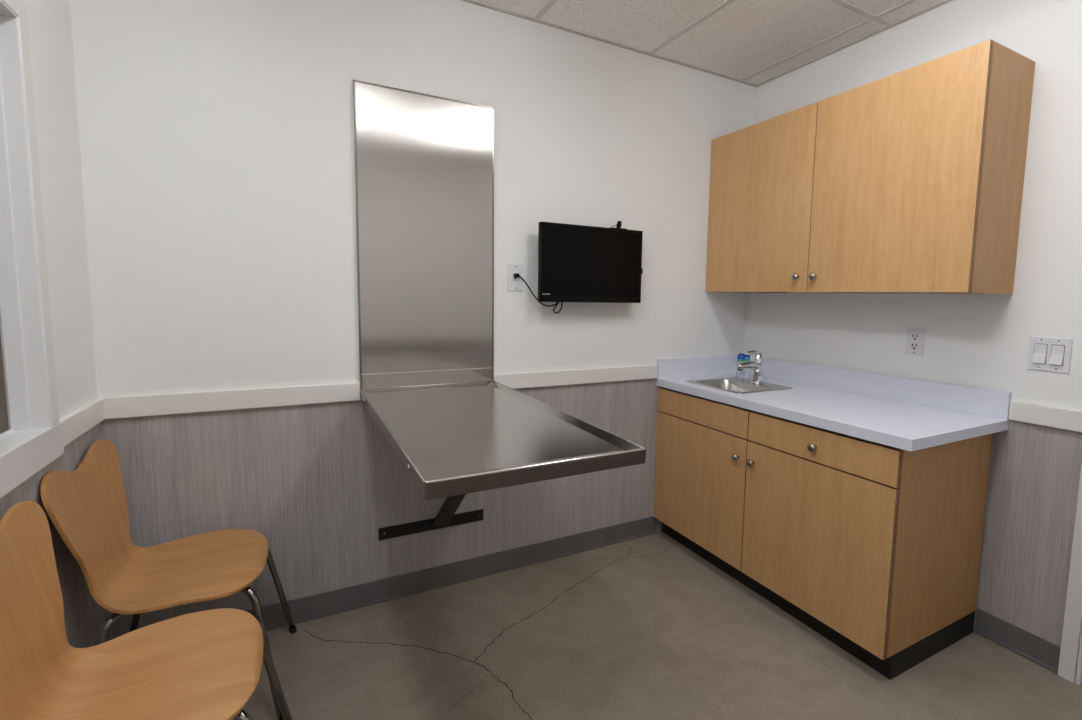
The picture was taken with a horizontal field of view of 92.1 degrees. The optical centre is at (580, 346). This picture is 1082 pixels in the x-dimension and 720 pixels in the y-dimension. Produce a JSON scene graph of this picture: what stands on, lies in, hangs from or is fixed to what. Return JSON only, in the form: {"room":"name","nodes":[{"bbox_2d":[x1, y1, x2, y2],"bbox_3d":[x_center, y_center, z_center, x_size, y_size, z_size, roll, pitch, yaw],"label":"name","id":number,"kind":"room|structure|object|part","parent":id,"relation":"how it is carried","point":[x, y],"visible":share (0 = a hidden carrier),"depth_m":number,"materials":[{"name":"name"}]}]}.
{"room":"veterinary clinic","nodes":[
{"label":"veterinary clinic","id":0,"kind":"room"},
{"bbox_2d":[0,0,114,647],"bbox_3d":[-0.962,-0.069,0.518,0.061,2.571,2.550,-2,6,-29],"label":"wall","id":1,"kind":"structure","parent":0,"point":[49,21],"depth_m":1.46,"materials":[{"name":"paint"}]},
{"bbox_2d":[0,0,104,497],"bbox_3d":[-1.126,-0.220,0.826,0.080,1.116,1.791,-2,6,-29],"label":"window","id":2,"kind":"structure","parent":1,"relation":"in","point":[31,433],"depth_m":1.26,"materials":[{"name":"paint"}]},
{"bbox_3d":[-1.074,-0.218,0.655,0.005,0.977,1.312,-2,6,-29],"label":"pane","id":3,"kind":"part","parent":2,"relation":"part of","materials":[{"name":"clear glass"}]},
{"bbox_3d":[-1.059,0.281,0.716,0.061,0.028,1.325,-2,6,-29],"label":"sill","id":4,"kind":"part","parent":2,"relation":"part of","materials":[{"name":"paint"}]},
{"bbox_2d":[69,0,755,637],"bbox_3d":[-0.321,-0.237,2.386,3.111,2.571,0.120,-2,6,-29],"label":"wall","id":5,"kind":"structure","parent":0,"point":[216,137],"depth_m":1.96,"materials":[{"name":"paint"}]},
{"bbox_2d":[97,382,359,418],"bbox_3d":[-1.210,0.189,1.861,0.782,0.069,0.018,-2,6,-29],"label":"chair rail","id":6,"kind":"object","parent":5,"relation":"attached to","point":[206,401],"visible":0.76,"depth_m":1.83,"materials":[{"name":"paint"}]},
{"bbox_2d":[246,516,656,630],"bbox_3d":[-0.576,1.009,2.303,2.268,0.098,0.010,-2,6,-29],"label":"baseboard","id":7,"kind":"structure","parent":5,"relation":"attached to","point":[316,606],"depth_m":2.29,"materials":[{"name":"rubber"}]},
{"bbox_2d":[353,80,645,539],"bbox_3d":[-0.349,-0.051,1.657,0.552,1.802,1.158,-2,6,-29],"label":"exam table","id":8,"kind":"object","parent":5,"relation":"attached to","point":[424,163],"visible":1,"depth_m":2.05,"materials":[{"name":"silver metal"}]},
{"bbox_3d":[-0.618,-0.410,2.127,0.546,1.184,0.014,-2,6,-29],"label":"panel","id":9,"kind":"part","parent":8,"relation":"part of","materials":[{"name":"silver metal"}]},
{"bbox_2d":[507,264,522,290],"bbox_3d":[-0.290,-0.308,2.322,0.074,0.118,0.008,-2,6,-29],"label":"outlet","id":10,"kind":"object","parent":5,"relation":"attached to","point":[513,284],"visible":0.97,"depth_m":2.32,"materials":[{"name":"white plastic"}]},
{"bbox_2d":[514,273,562,313],"bbox_3d":[-0.186,-0.236,2.336,0.225,0.177,0.040,0,6,-15],"label":"power cord","id":11,"kind":"object","parent":10,"relation":"attached to","point":[516,275],"visible":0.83,"depth_m":2.32,"materials":[{"name":"black plastic"}]},
{"bbox_2d":[494,365,657,388],"bbox_3d":[0.009,0.146,2.531,0.904,0.069,0.018,-2,6,-29],"label":"chair rail","id":12,"kind":"object","parent":5,"relation":"attached to","point":[596,375],"visible":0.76,"depth_m":2.50,"materials":[{"name":"paint"}]},
{"bbox_2d":[538,221,642,302],"bbox_3d":[0.045,-0.401,2.445,0.552,0.386,0.101,-2,6,-29],"label":"television","id":13,"kind":"object","parent":5,"relation":"attached to","point":[577,263],"visible":1,"depth_m":2.39,"materials":[{"name":"black plastic"}]},
{"bbox_2d":[657,355,736,378],"bbox_3d":[0.677,0.110,2.896,0.614,0.103,0.018,-2,6,-29],"label":"backsplash","id":14,"kind":"structure","parent":5,"relation":"attached to","point":[710,365],"depth_m":2.86,"materials":[{"name":"white laminate"}]},
{"bbox_2d":[462,0,952,86],"bbox_3d":[0.344,-1.292,1.110,2.871,0.005,2.550,-2,6,-29],"label":"trim","id":15,"kind":"structure","parent":5,"relation":"attached to","point":[469,1],"depth_m":2.40,"materials":[{"name":"grey metal"}]},
{"bbox_2d":[232,531,1081,719],"bbox_3d":[0.298,1.216,1.351,3.111,0.100,2.790,-2,6,-29],"label":"floor","id":16,"kind":"structure","parent":0,"point":[647,627],"depth_m":1.84,"materials":[{"name":"concrete"}]},
{"bbox_2d":[0,501,292,719],"bbox_3d":[-0.927,0.755,1.141,0.518,0.819,0.511,-2,6,-29],"label":"chair","id":17,"kind":"object","parent":16,"relation":"on","point":[202,665],"visible":1,"depth_m":1.12,"materials":[{"name":"brown wood"}]},
{"bbox_3d":[-0.765,0.958,1.103,0.361,0.416,0.042,2,6,9],"label":"leg","id":18,"kind":"part","parent":17,"relation":"part of","materials":[{"name":"silver metal"}]},
{"bbox_3d":[-0.890,0.934,1.330,0.042,0.416,0.361,3,6,23],"label":"leg","id":19,"kind":"part","parent":17,"relation":"part of","materials":[{"name":"silver metal"}]},
{"bbox_2d":[41,439,296,719],"bbox_3d":[-1.196,0.705,1.605,0.518,0.819,0.511,-2,6,-26],"label":"chair","id":20,"kind":"object","parent":16,"relation":"on","point":[87,506],"visible":1,"depth_m":1.53,"materials":[{"name":"brown wood"}]},
{"bbox_3d":[-1.265,0.918,1.433,0.046,0.414,0.295,3,6,18],"label":"leg","id":21,"kind":"part","parent":20,"relation":"part of","materials":[{"name":"silver metal"}]},
{"bbox_3d":[-1.390,0.891,1.691,0.295,0.414,0.046,3,6,20],"label":"leg","id":22,"kind":"part","parent":20,"relation":"part of","materials":[{"name":"silver metal"}]},
{"bbox_3d":[-1.037,0.909,1.558,0.361,0.416,0.042,2,6,12],"label":"leg","id":23,"kind":"part","parent":20,"relation":"part of","materials":[{"name":"silver metal"}]},
{"bbox_3d":[-1.150,0.885,1.791,0.042,0.416,0.361,4,6,26],"label":"leg","id":24,"kind":"part","parent":20,"relation":"part of","materials":[{"name":"silver metal"}]},
{"bbox_2d":[654,387,991,679],"bbox_3d":[0.967,0.666,2.397,0.652,0.819,1.269,-2,6,-29],"label":"base cabinet","id":25,"kind":"object","parent":16,"relation":"on","point":[873,547],"visible":0.98,"depth_m":1.94,"materials":[{"name":"brown wood"}]},
{"bbox_3d":[0.565,0.667,2.537,0.019,0.586,0.633,-2,6,-29],"label":"door","id":26,"kind":"part","parent":25,"relation":"part of","materials":[{"name":"brown wood"}]},
{"bbox_3d":[0.571,0.309,2.502,0.019,0.122,0.633,-2,6,-29],"label":"drawer","id":27,"kind":"part","parent":25,"relation":"part of","materials":[{"name":"brown wood"}]},
{"bbox_3d":[0.678,0.484,2.267,0.032,0.032,0.032,-2,6,-29],"label":"knob","id":28,"kind":"part","parent":25,"relation":"part of","materials":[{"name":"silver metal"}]},
{"bbox_3d":[0.719,0.492,2.192,0.032,0.032,0.032,-2,6,-29],"label":"knob","id":29,"kind":"part","parent":25,"relation":"part of","materials":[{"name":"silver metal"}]},
{"bbox_3d":[0.860,0.375,1.927,0.032,0.032,0.032,-2,6,-29],"label":"knob","id":30,"kind":"part","parent":25,"relation":"part of","materials":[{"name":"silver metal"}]},
{"bbox_3d":[0.871,0.726,1.983,0.019,0.586,0.629,-2,6,-29],"label":"door","id":31,"kind":"part","parent":25,"relation":"part of","materials":[{"name":"brown wood"}]},
{"bbox_3d":[0.877,0.368,1.949,0.019,0.122,0.629,-2,6,-29],"label":"drawer","id":32,"kind":"part","parent":25,"relation":"part of","materials":[{"name":"brown wood"}]},
{"bbox_2d":[656,355,1011,451],"bbox_3d":[0.997,0.189,2.340,0.632,0.141,1.309,-2,6,-29],"label":"countertop","id":33,"kind":"structure","parent":25,"relation":"on","point":[909,414],"depth_m":2.14,"materials":[{"name":"white laminate"}]},
{"bbox_2d":[686,377,792,393],"bbox_3d":[0.786,0.260,2.604,0.360,0.144,0.376,-2,6,-29],"label":"sink","id":34,"kind":"object","parent":33,"relation":"in","point":[731,384],"visible":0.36,"depth_m":2.68,"materials":[{"name":"silver metal"}]},
{"bbox_3d":[0.752,0.263,2.587,0.236,0.142,0.326,-2,6,-29],"label":"bowl","id":35,"kind":"part","parent":34,"relation":"part of","materials":[{"name":"silver metal"}]},
{"bbox_2d":[737,353,749,378],"bbox_3d":[0.878,0.104,2.801,0.081,0.132,0.050,-2,6,-29],"label":"soap bottle","id":36,"kind":"object","parent":33,"relation":"on","point":[741,357],"visible":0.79,"depth_m":2.78,"materials":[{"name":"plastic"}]},
{"bbox_2d":[737,350,763,383],"bbox_3d":[0.862,0.103,2.629,0.172,0.168,0.072,-2,6,-29],"label":"faucet","id":37,"kind":"object","parent":33,"relation":"on","point":[757,371],"visible":1,"depth_m":2.63,"materials":[{"name":"silver metal"}]},
{"bbox_3d":[0.860,0.128,2.631,0.170,0.110,0.068,-2,6,-29],"label":"spout","id":38,"kind":"part","parent":37,"relation":"part of","materials":[{"name":"silver metal"}]},
{"bbox_3d":[0.880,0.055,2.634,0.122,0.072,0.062,-2,6,-29],"label":"lever","id":39,"kind":"part","parent":37,"relation":"part of","materials":[{"name":"silver metal"}]},
{"bbox_3d":[1.286,0.676,1.856,0.580,0.724,0.018,-2,6,-29],"label":"panel","id":40,"kind":"part","parent":25,"relation":"part of","materials":[{"name":"brown wood"}]},
{"bbox_2d":[473,0,945,84],"bbox_3d":[0.345,-1.374,1.102,3.111,0.158,2.790,-2,6,-29],"label":"ceiling","id":41,"kind":"structure","parent":0,"point":[743,38],"depth_m":2.26,"materials":[{"name":"tile"}]},
{"bbox_2d":[534,0,915,80],"bbox_3d":[0.344,-1.294,1.110,2.871,0.005,2.550,-2,6,-29],"label":"grid","id":42,"kind":"object","parent":41,"relation":"attached to","point":[550,3],"visible":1,"depth_m":2.22,"materials":[{"name":"white paint"}]},
{"bbox_2d":[744,0,1081,646],"bbox_3d":[1.632,-0.159,1.943,0.120,2.571,2.550,-2,6,-29],"label":"wall","id":43,"kind":"structure","parent":0,"point":[972,340],"depth_m":1.92,"materials":[{"name":"paint"}]},
{"bbox_2d":[706,39,1034,293],"bbox_3d":[1.130,-0.647,2.340,0.349,0.816,1.282,-2,6,-29],"label":"upper cabinet","id":44,"kind":"object","parent":43,"relation":"attached to","point":[911,180],"visible":1,"depth_m":1.98,"materials":[{"name":"brown wood"}]},
{"bbox_3d":[0.861,-0.674,2.551,0.019,0.812,0.646,-2,6,-29],"label":"door","id":45,"kind":"part","parent":44,"relation":"part of","materials":[{"name":"brown wood"}]},
{"bbox_3d":[0.966,-0.311,2.330,0.032,0.032,0.032,-2,6,-29],"label":"knob","id":46,"kind":"part","parent":44,"relation":"part of","materials":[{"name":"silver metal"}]},
{"bbox_3d":[1.008,-0.303,2.253,0.032,0.032,0.032,-2,6,-29],"label":"knob","id":47,"kind":"part","parent":44,"relation":"part of","materials":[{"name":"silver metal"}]},
{"bbox_3d":[1.170,-0.615,1.992,0.019,0.812,0.631,-2,6,-29],"label":"door","id":48,"kind":"part","parent":44,"relation":"part of","materials":[{"name":"brown wood"}]},
{"bbox_3d":[1.458,-0.591,1.802,0.294,0.812,0.018,-2,6,-29],"label":"panel","id":49,"kind":"part","parent":44,"relation":"part of","materials":[{"name":"brown wood"}]},
{"bbox_2d":[749,356,1011,419],"bbox_3d":[1.266,0.160,2.485,0.018,0.103,1.309,-2,6,-29],"label":"backsplash","id":50,"kind":"structure","parent":43,"relation":"attached to","point":[960,398],"depth_m":2.26,"materials":[{"name":"white laminate"}]},
{"bbox_2d":[905,327,925,355],"bbox_3d":[1.420,-0.021,2.205,0.008,0.118,0.074,-2,6,-29],"label":"outlet","id":51,"kind":"object","parent":43,"relation":"attached to","point":[915,338],"visible":1,"depth_m":2.20,"materials":[{"name":"white plastic"}]},
{"bbox_2d":[910,342,918,349],"bbox_3d":[1.418,-0.001,2.206,0.003,0.029,0.033,-2,6,-29],"label":"socket","id":52,"kind":"object","parent":51,"relation":"attached to","point":[913,345],"depth_m":2.20,"materials":[{"name":"white plastic"}]},
{"bbox_2d":[911,333,919,340],"bbox_3d":[1.418,-0.040,2.202,0.003,0.029,0.033,-2,6,-29],"label":"socket","id":53,"kind":"object","parent":51,"relation":"attached to","point":[914,336],"depth_m":2.20,"materials":[{"name":"white plastic"}]},
{"bbox_2d":[975,608,1060,672],"bbox_3d":[1.611,1.085,1.926,0.010,0.098,0.254,-2,6,-29],"label":"baseboard","id":54,"kind":"structure","parent":43,"relation":"attached to","point":[1045,653],"depth_m":1.92,"materials":[{"name":"rubber"}]},
{"bbox_2d":[1008,401,1081,431],"bbox_3d":[1.633,0.244,1.823,0.018,0.069,0.210,-2,6,-29],"label":"chair rail","id":55,"kind":"object","parent":43,"relation":"attached to","point":[1061,418],"visible":1,"depth_m":1.82,"materials":[{"name":"paint"}]},
{"bbox_2d":[1027,336,1072,372],"bbox_3d":[1.633,0.028,1.813,0.016,0.118,0.118,-2,6,-29],"label":"light switch","id":56,"kind":"object","parent":43,"relation":"attached to","point":[1044,353],"visible":1,"depth_m":1.81,"materials":[{"name":"white plastic"}]},
{"bbox_3d":[1.623,0.025,1.835,0.003,0.071,0.037,-2,6,-29],"label":"rocker frame","id":57,"kind":"part","parent":56,"relation":"part of","materials":[{"name":"grey plastic"}]},
{"bbox_3d":[1.646,0.030,1.794,0.003,0.071,0.037,-2,6,-29],"label":"rocker frame","id":58,"kind":"part","parent":56,"relation":"part of","materials":[{"name":"grey plastic"}]},
{"bbox_2d":[1058,463,1081,684],"bbox_3d":[1.957,0.149,1.301,0.188,2.094,0.990,-2,6,-29],"label":"door frame","id":59,"kind":"structure","parent":43,"relation":"in","point":[1070,659],"depth_m":1.77,"materials":[{"name":"paint"}]}
]}

